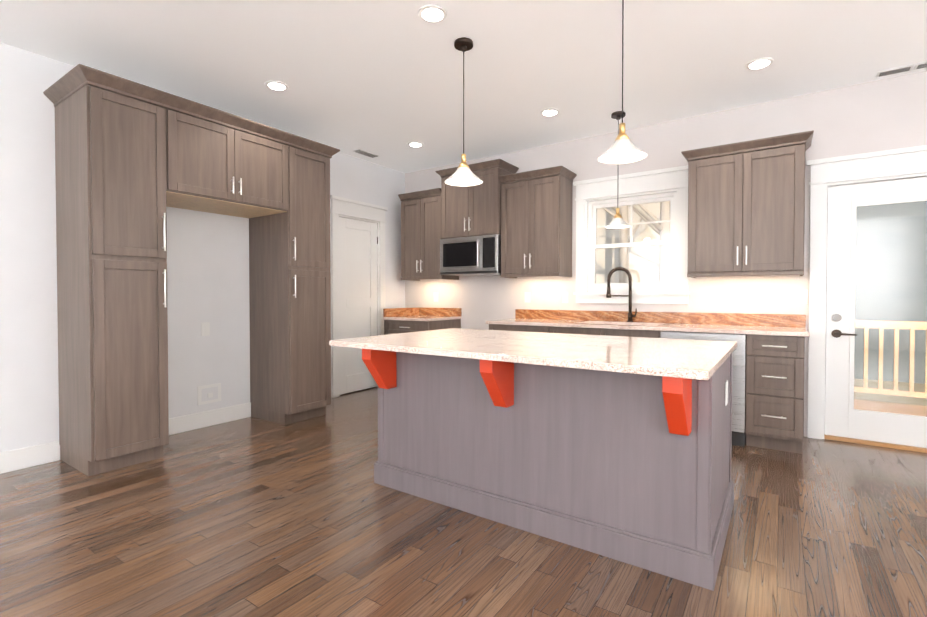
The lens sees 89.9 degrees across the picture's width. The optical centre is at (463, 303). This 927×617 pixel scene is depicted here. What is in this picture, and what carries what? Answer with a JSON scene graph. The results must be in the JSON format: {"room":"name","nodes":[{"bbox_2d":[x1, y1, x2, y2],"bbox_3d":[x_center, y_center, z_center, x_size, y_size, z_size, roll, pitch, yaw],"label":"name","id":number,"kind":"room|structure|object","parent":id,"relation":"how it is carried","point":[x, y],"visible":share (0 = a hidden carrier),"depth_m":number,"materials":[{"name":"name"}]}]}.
{"room":"kitchen","nodes":[
{"label":"kitchen","id":0,"kind":"room"},
{"bbox_2d":[0,43,404,451],"bbox_3d":[-3.230,-0.279,2.696,0.140,2.750,8.480,1,1,34],"label":"wall","id":1,"kind":"structure","parent":0,"point":[207,266],"depth_m":3.19,"materials":[{"name":"white paint"}]},
{"bbox_2d":[0,441,59,473],"bbox_3d":[-4.137,1.052,1.257,0.016,0.135,4.743,1,1,34],"label":"baseboard","id":2,"kind":"structure","parent":1,"relation":"attached to","point":[23,458],"depth_m":3.08,"materials":[{"name":"white wood"}]},
{"bbox_2d":[201,322,209,335],"bbox_3d":[-2.235,0.226,4.023,0.008,0.115,0.070,1,1,34],"label":"outlet","id":3,"kind":"object","parent":1,"relation":"attached to","point":[205,327],"depth_m":4.02,"materials":[{"name":"white plastic"}]},
{"bbox_2d":[197,383,220,404],"bbox_3d":[-2.213,0.794,4.054,0.019,0.160,0.200,1,1,34],"label":"outlet","id":4,"kind":"object","parent":1,"relation":"attached to","point":[211,393],"depth_m":4.05,"materials":[{"name":"white plastic"}]},
{"bbox_2d":[169,402,250,434],"bbox_3d":[-2.273,1.007,3.975,0.016,0.135,0.955,1,1,34],"label":"baseboard","id":5,"kind":"structure","parent":1,"relation":"attached to","point":[180,424],"depth_m":4.04,"materials":[{"name":"white wood"}]},
{"bbox_2d":[339,217,377,394],"bbox_3d":[-1.246,0.029,5.514,0.045,2.016,0.618,1,1,34],"label":"closet door","id":6,"kind":"structure","parent":1,"relation":"in","point":[358,241],"depth_m":5.48,"materials":[{"name":"white wood"}]},
{"bbox_2d":[330,195,387,397],"bbox_3d":[-1.270,-0.071,5.521,0.182,2.240,0.880,1,1,34],"label":"door frame","id":7,"kind":"structure","parent":1,"relation":"attached to","point":[353,209],"depth_m":5.28,"materials":[{"name":"white wood"}]},
{"bbox_2d":[0,387,926,616],"bbox_3d":[-0.367,1.186,0.848,7.000,0.120,8.630,1,1,34],"label":"floor","id":8,"kind":"structure","parent":0,"point":[250,517],"depth_m":2.13,"materials":[{"name":"brown wood"}]},
{"bbox_2d":[43,64,339,475],"bbox_3d":[-1.996,-0.178,3.771,0.678,2.512,1.971,1,1,34],"label":"tall cabinet","id":9,"kind":"object","parent":8,"relation":"on","point":[133,159],"visible":1,"depth_m":3.15,"materials":[{"name":"brown wood"}]},
{"bbox_2d":[383,307,461,334],"bbox_3d":[-0.494,0.556,5.574,0.692,0.985,0.658,1,1,34],"label":"base cabinet","id":10,"kind":"object","parent":8,"relation":"on","point":[404,320],"visible":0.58,"depth_m":5.48,"materials":[{"name":"brown wood"}]},
{"bbox_2d":[489,325,553,332],"bbox_3d":[0.724,0.634,4.763,0.721,0.854,0.620,1,1,34],"label":"base cabinet","id":11,"kind":"object","parent":8,"relation":"on","point":[526,328],"depth_m":4.47,"materials":[{"name":"brown wood"}]},
{"bbox_2d":[361,348,735,590],"bbox_3d":[0.418,0.670,2.602,1.830,0.854,1.115,1,1,34],"label":"kitchen island","id":12,"kind":"object","parent":8,"relation":"on","point":[618,448],"depth_m":2.15,"materials":[{"name":"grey wood"}]},
{"bbox_2d":[329,328,736,379],"bbox_3d":[0.369,0.228,2.595,1.920,0.030,1.210,1,1,34],"label":"island countertop","id":13,"kind":"structure","parent":12,"relation":"on","point":[634,356],"depth_m":2.23,"materials":[{"name":"white stone"}]},
{"bbox_2d":[554,325,659,337],"bbox_3d":[1.347,0.641,4.336,1.034,0.854,0.620,1,1,34],"label":"base cabinet","id":14,"kind":"object","parent":8,"relation":"on","point":[649,333],"depth_m":3.99,"materials":[{"name":"brown wood"}]},
{"bbox_2d":[660,331,745,446],"bbox_3d":[2.007,0.652,3.853,0.592,0.849,0.649,1,1,34],"label":"dishwasher","id":15,"kind":"object","parent":8,"relation":"on","point":[738,390],"visible":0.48,"depth_m":3.49,"materials":[{"name":"grey plastic"}]},
{"bbox_2d":[742,333,804,453],"bbox_3d":[2.414,0.653,3.604,0.352,0.854,0.620,1,1,34],"label":"base cabinet","id":16,"kind":"object","parent":8,"relation":"on","point":[774,400],"depth_m":3.35,"materials":[{"name":"brown wood"}]},
{"bbox_2d":[486,317,809,336],"bbox_3d":[1.488,0.201,4.210,2.622,0.030,0.655,1,1,34],"label":"countertop","id":17,"kind":"structure","parent":16,"relation":"on","point":[658,326],"depth_m":3.84,"materials":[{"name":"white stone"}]},
{"bbox_2d":[582,321,609,324],"bbox_3d":[1.427,0.314,4.263,0.744,0.221,0.444,1,1,34],"label":"sink","id":18,"kind":"object","parent":17,"relation":"in","point":[583,322],"depth_m":4.55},
{"bbox_2d":[606,267,636,321],"bbox_3d":[1.510,-0.082,4.416,0.274,0.527,0.147,1,1,34],"label":"faucet","id":19,"kind":"object","parent":17,"relation":"on","point":[609,295],"visible":1,"depth_m":4.41,"materials":[{"name":"brown metal"}]},
{"bbox_2d":[0,0,926,172],"bbox_3d":[-0.367,-1.683,0.800,7.000,0.120,8.630,1,1,34],"label":"ceiling","id":20,"kind":"structure","parent":0,"point":[383,79],"depth_m":3.14,"materials":[{"name":"white paint"}]},
{"bbox_2d":[265,81,288,90],"bbox_3d":[-1.432,-1.663,3.562,0.169,0.010,0.169,0,1,25],"label":"recessed light","id":21,"kind":"object","parent":20,"relation":"in","point":[274,85],"depth_m":3.54,"materials":[{"name":"white plastic"}]},
{"bbox_2d":[353,149,378,157],"bbox_3d":[-1.102,-1.692,5.264,0.120,0.009,0.300,1,1,34],"label":"ceiling vent","id":22,"kind":"object","parent":20,"relation":"in","point":[359,151],"depth_m":5.24,"materials":[{"name":"grey metal"}]},
{"bbox_2d":[408,142,423,146],"bbox_3d":[-0.509,-1.686,4.943,0.169,0.010,0.169,1,1,28],"label":"recessed light","id":23,"kind":"object","parent":20,"relation":"in","point":[413,144],"depth_m":4.92,"materials":[{"name":"white plastic"}]},
{"bbox_2d":[418,4,446,22],"bbox_3d":[-0.176,-1.648,2.653,0.169,0.010,0.169,0,1,25],"label":"recessed light","id":24,"kind":"object","parent":20,"relation":"in","point":[431,13],"depth_m":2.64,"materials":[{"name":"white plastic"}]},
{"bbox_2d":[444,37,482,186],"bbox_3d":[0.001,-1.216,2.963,0.250,0.885,0.250,1,1,34],"label":"pendant light","id":25,"kind":"object","parent":20,"relation":"hanging from","point":[463,175],"visible":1,"depth_m":2.95,"materials":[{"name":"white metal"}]},
{"bbox_2d":[540,108,559,115],"bbox_3d":[0.759,-1.672,4.079,0.169,0.010,0.169,1,1,28],"label":"recessed light","id":26,"kind":"object","parent":20,"relation":"in","point":[551,111],"depth_m":4.06,"materials":[{"name":"white plastic"}]},
{"bbox_2d":[605,111,630,228],"bbox_3d":[1.371,-1.177,4.122,0.220,1.000,0.220,1,1,34],"label":"pendant light","id":27,"kind":"object","parent":20,"relation":"hanging from","point":[617,221],"visible":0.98,"depth_m":4.10,"materials":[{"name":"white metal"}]},
{"bbox_2d":[597,0,647,163],"bbox_3d":[0.829,-1.204,2.420,0.250,0.890,0.250,1,1,34],"label":"pendant light","id":28,"kind":"object","parent":20,"relation":"hanging from","point":[623,149],"visible":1,"depth_m":2.42,"materials":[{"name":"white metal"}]},
{"bbox_2d":[745,57,773,69],"bbox_3d":[2.053,-1.657,3.222,0.169,0.010,0.169,0,1,25],"label":"recessed light","id":29,"kind":"object","parent":20,"relation":"in","point":[759,63],"depth_m":3.20,"materials":[{"name":"white plastic"}]},
{"bbox_2d":[876,62,926,77],"bbox_3d":[3.168,-1.659,3.269,0.390,0.009,0.100,1,1,34],"label":"ceiling vent","id":30,"kind":"object","parent":20,"relation":"in","point":[907,68],"depth_m":3.29,"materials":[{"name":"grey metal"}]},
{"bbox_2d":[405,71,926,436],"bbox_3d":[2.029,-0.306,4.316,7.000,2.750,0.140,1,1,34],"label":"wall","id":31,"kind":"structure","parent":0,"point":[881,115],"depth_m":4.08,"materials":[{"name":"white paint"}]},
{"bbox_2d":[398,188,458,280],"bbox_3d":[-0.427,-0.804,5.665,0.635,1.042,0.395,1,1,34],"label":"upper cabinet","id":32,"kind":"object","parent":31,"relation":"attached to","point":[420,231],"visible":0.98,"depth_m":5.53,"materials":[{"name":"brown wood"}]},
{"bbox_2d":[434,292,437,301],"bbox_3d":[-0.347,-0.077,5.859,0.070,0.115,0.007,1,1,34],"label":"outlet","id":33,"kind":"object","parent":31,"relation":"attached to","point":[435,293],"depth_m":5.86,"materials":[{"name":"white plastic"}]},
{"bbox_2d":[435,159,518,238],"bbox_3d":[0.148,-1.123,5.247,0.850,0.772,0.425,1,1,34],"label":"upper cabinet","id":34,"kind":"object","parent":31,"relation":"attached to","point":[469,211],"visible":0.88,"depth_m":5.07,"materials":[{"name":"brown wood"}]},
{"bbox_2d":[440,234,500,275],"bbox_3d":[0.142,-0.526,5.244,0.755,0.410,0.453,1,1,34],"label":"microwave","id":35,"kind":"object","parent":34,"relation":"attached to","point":[472,256],"visible":0.94,"depth_m":5.06,"materials":[{"name":"silver metal"}]},
{"bbox_2d":[525,292,530,301],"bbox_3d":[0.709,-0.065,5.135,0.070,0.115,0.007,1,1,34],"label":"outlet","id":36,"kind":"object","parent":31,"relation":"attached to","point":[527,294],"depth_m":5.13,"materials":[{"name":"white plastic"}]},
{"bbox_2d":[499,166,576,277],"bbox_3d":[0.769,-0.801,4.845,0.705,1.062,0.395,1,1,34],"label":"upper cabinet","id":37,"kind":"object","parent":31,"relation":"attached to","point":[536,223],"visible":1,"depth_m":4.71,"materials":[{"name":"brown wood"}]},
{"bbox_2d":[562,292,568,302],"bbox_3d":[1.071,-0.060,4.887,0.070,0.115,0.007,1,1,34],"label":"outlet","id":38,"kind":"object","parent":31,"relation":"attached to","point":[565,295],"depth_m":4.88,"materials":[{"name":"white plastic"}]},
{"bbox_2d":[573,165,689,303],"bbox_3d":[1.635,-0.622,4.551,1.110,1.247,0.190,1,1,34],"label":"kitchen window","id":39,"kind":"structure","parent":31,"relation":"in","point":[659,286],"depth_m":4.50,"materials":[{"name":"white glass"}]},
{"bbox_2d":[681,130,813,277],"bbox_3d":[2.295,-0.741,3.800,0.885,1.047,0.395,1,1,34],"label":"upper cabinet","id":40,"kind":"object","parent":31,"relation":"attached to","point":[746,208],"visible":1,"depth_m":3.65,"materials":[{"name":"brown wood"}]},
{"bbox_2d":[797,290,807,303],"bbox_3d":[2.732,-0.052,3.747,0.070,0.115,0.007,1,1,34],"label":"outlet","id":41,"kind":"object","parent":31,"relation":"attached to","point":[802,295],"depth_m":3.74,"materials":[{"name":"white plastic"}]},
{"bbox_2d":[807,145,926,438],"bbox_3d":[3.274,-0.022,3.441,1.200,2.210,0.182,1,1,34],"label":"door frame","id":42,"kind":"structure","parent":31,"relation":"attached to","point":[893,164],"depth_m":3.66,"materials":[{"name":"white wood"}]},
{"bbox_2d":[824,177,926,452],"bbox_3d":[3.276,0.084,3.445,0.962,1.997,0.171,1,1,34],"label":"patio door","id":43,"kind":"structure","parent":31,"relation":"in","point":[845,421],"depth_m":3.60,"materials":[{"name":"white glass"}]},
{"label":"outside","id":44,"kind":"structure","parent":0,"visible":0},
{"bbox_2d":[596,201,926,383],"bbox_3d":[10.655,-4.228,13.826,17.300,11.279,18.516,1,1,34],"label":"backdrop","id":45,"kind":"structure","parent":44,"point":[864,231],"depth_m":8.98,"materials":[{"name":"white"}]},
{"bbox_2d":[854,378,926,405],"bbox_3d":[13.617,1.397,17.795,18.000,0.100,35.110,1,1,34],"label":"ground","id":46,"kind":"structure","parent":44,"point":[883,397],"depth_m":7.61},
{"bbox_2d":[849,320,926,416],"bbox_3d":[4.746,0.867,4.142,4.000,1.410,2.605,1,1,34],"label":"deck","id":47,"kind":"object","parent":46,"relation":"on","point":[897,392],"depth_m":5.41,"materials":[{"name":"white wood"}]}
]}

